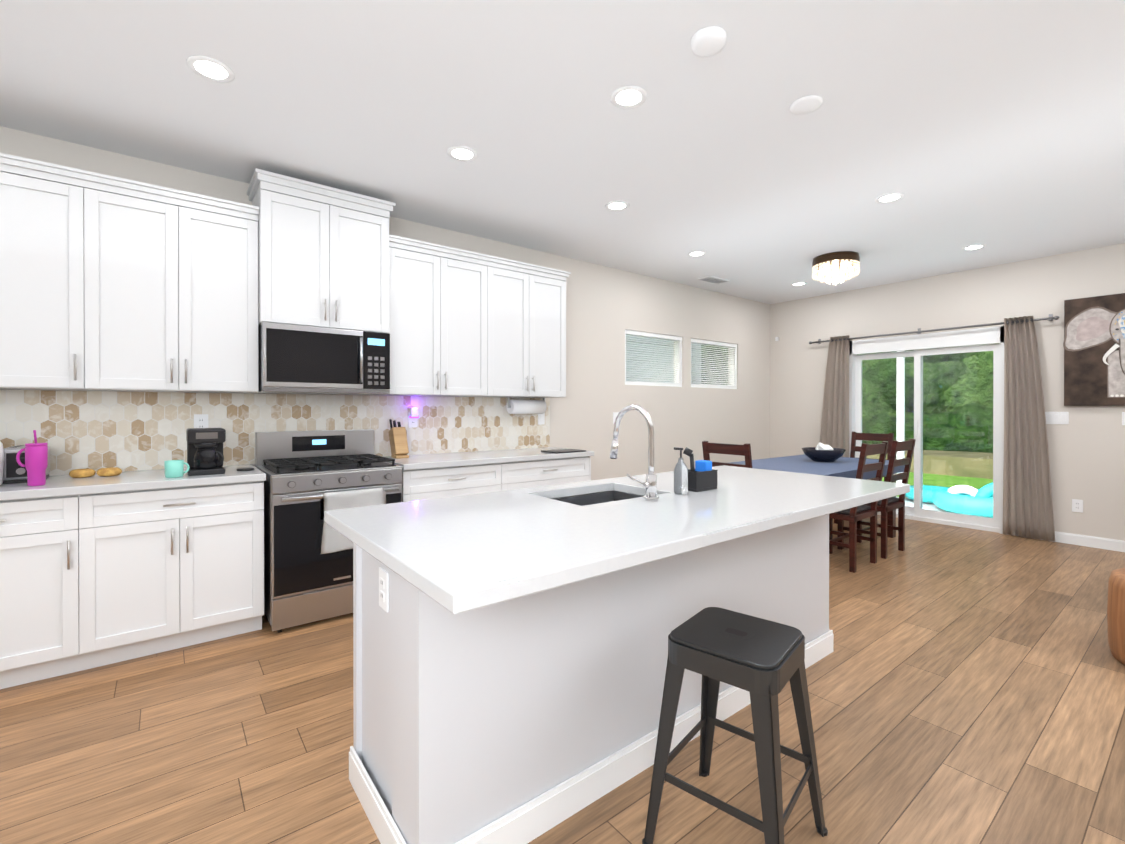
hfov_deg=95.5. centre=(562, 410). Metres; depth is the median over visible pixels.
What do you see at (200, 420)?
outlet
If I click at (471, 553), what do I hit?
island countertop
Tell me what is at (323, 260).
upper cabinet
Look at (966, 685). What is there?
floor
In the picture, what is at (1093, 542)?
baseboard
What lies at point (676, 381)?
window
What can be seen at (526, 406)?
paper towel holder
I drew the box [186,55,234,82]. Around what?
recessed light
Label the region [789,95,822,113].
detector
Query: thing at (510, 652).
kitchen island
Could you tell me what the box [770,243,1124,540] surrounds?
wall
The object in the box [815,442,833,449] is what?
napkins
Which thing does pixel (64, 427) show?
tile backsplash
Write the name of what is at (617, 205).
recessed light
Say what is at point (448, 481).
base cabinet
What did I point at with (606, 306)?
wall
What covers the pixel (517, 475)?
base cabinet
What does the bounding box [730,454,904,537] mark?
dining table
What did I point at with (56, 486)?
countertop
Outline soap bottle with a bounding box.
[674,447,687,494]
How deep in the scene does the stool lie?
1.48 m
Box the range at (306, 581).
[255,429,402,632]
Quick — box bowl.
[802,447,845,461]
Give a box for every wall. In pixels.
[0,126,769,479]
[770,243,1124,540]
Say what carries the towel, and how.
hanging from the range at (306, 581)
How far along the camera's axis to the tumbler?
2.42 m
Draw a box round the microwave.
[256,322,389,394]
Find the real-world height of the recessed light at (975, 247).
0.007 m
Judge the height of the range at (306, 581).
1.135 m
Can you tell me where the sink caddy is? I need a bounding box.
[683,447,716,491]
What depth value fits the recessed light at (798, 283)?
6.07 m
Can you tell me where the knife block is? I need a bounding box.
[388,419,408,458]
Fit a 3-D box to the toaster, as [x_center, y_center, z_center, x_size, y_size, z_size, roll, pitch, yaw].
[-2.738,0.271,2.606,0.150,0.176,0.265,0,0,-38]
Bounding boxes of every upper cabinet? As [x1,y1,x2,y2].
[0,161,103,390]
[104,181,258,392]
[248,177,391,336]
[378,241,495,396]
[496,261,567,397]
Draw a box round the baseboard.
[1016,531,1124,551]
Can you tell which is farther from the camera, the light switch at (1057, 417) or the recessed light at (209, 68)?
the light switch at (1057, 417)
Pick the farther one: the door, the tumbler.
the door
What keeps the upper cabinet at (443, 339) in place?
attached to the wall at (606, 306)
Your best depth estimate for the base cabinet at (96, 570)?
2.39 m
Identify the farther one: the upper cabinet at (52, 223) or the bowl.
the bowl
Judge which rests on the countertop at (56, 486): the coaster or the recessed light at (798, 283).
the coaster
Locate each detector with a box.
[691,26,726,56]
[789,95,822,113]
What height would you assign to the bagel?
0.040 m
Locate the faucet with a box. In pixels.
[610,405,658,500]
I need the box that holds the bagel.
[69,467,121,477]
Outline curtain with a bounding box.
[809,314,1058,540]
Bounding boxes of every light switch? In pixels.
[613,412,617,423]
[1045,412,1068,423]
[1122,412,1124,424]
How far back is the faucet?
2.02 m
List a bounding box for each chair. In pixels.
[702,441,752,467]
[829,441,888,572]
[834,432,893,523]
[837,439,915,558]
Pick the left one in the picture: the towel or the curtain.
the towel
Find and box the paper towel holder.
[506,397,546,413]
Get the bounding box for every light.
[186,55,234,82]
[409,407,418,417]
[447,146,477,161]
[605,201,628,210]
[610,85,646,108]
[687,251,705,256]
[791,282,806,285]
[875,193,903,202]
[962,244,985,249]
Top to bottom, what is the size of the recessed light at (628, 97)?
0.007 m
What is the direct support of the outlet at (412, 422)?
attached to the tile backsplash
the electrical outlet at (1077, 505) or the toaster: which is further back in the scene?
the electrical outlet at (1077, 505)
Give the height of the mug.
0.088 m
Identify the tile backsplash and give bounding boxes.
[0,390,549,475]
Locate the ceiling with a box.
[0,0,1124,303]
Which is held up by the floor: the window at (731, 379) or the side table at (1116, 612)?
the side table at (1116, 612)
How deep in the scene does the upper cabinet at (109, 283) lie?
2.89 m
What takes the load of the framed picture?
attached to the wall at (1086, 447)
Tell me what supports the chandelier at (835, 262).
hanging from the ceiling
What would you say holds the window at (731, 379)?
in the wall at (606, 306)
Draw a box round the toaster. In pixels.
[2,445,49,483]
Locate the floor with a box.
[0,515,1124,843]
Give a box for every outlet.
[194,414,207,427]
[408,412,417,427]
[538,413,544,424]
[1072,499,1082,512]
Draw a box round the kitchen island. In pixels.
[349,489,833,843]
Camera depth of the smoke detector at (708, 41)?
2.03 m
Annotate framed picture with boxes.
[1063,293,1124,405]
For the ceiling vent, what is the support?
in the ceiling
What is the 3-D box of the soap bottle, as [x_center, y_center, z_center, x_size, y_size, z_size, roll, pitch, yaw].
[0.499,0.256,2.163,0.060,0.194,0.065,0,0,-38]
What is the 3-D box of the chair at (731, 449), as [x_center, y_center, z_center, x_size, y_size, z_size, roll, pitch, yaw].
[1.498,0.766,4.265,0.506,1.020,0.440,0,0,-38]
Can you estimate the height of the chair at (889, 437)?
1.020 m
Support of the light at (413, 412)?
attached to the outlet at (412, 422)
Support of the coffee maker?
on the countertop at (56, 486)
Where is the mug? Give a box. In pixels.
[164,460,189,477]
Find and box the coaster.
[237,467,253,470]
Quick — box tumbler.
[16,430,47,485]
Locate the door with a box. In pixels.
[849,326,1008,534]
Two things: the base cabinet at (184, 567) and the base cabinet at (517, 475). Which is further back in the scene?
the base cabinet at (517, 475)
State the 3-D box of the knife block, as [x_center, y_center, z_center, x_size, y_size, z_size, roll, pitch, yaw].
[-1.240,0.212,3.856,0.100,0.287,0.183,0,0,-38]
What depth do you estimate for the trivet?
4.34 m
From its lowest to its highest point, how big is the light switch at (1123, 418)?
0.120 m
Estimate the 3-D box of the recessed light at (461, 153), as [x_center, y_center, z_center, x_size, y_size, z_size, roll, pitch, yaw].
[-0.585,-1.495,2.983,0.176,0.007,0.176,0,0,-38]
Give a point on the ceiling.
(996, 128)
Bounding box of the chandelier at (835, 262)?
[812,251,859,285]
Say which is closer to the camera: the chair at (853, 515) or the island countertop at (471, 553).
the island countertop at (471, 553)
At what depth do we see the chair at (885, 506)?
4.53 m
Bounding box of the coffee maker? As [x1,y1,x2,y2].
[186,428,225,475]
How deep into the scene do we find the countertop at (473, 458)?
3.93 m
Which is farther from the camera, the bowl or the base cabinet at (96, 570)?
the bowl
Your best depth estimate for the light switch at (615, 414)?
5.42 m
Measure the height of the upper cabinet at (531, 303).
1.082 m
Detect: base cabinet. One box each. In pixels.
[0,494,99,688]
[100,482,263,665]
[387,462,503,501]
[504,458,590,489]
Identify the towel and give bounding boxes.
[321,487,385,553]
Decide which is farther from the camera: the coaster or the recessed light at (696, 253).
the recessed light at (696, 253)
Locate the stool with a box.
[642,607,827,843]
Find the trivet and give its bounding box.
[541,449,585,453]
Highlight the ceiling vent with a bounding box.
[698,275,728,283]
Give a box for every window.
[625,330,681,386]
[691,338,736,388]
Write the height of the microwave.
0.418 m
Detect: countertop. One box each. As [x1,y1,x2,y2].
[0,462,265,501]
[324,465,909,616]
[384,446,593,469]
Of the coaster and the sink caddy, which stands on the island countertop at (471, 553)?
the sink caddy
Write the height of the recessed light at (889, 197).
0.007 m
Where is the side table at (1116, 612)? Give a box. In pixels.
[1107,568,1124,664]
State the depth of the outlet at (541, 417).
4.82 m

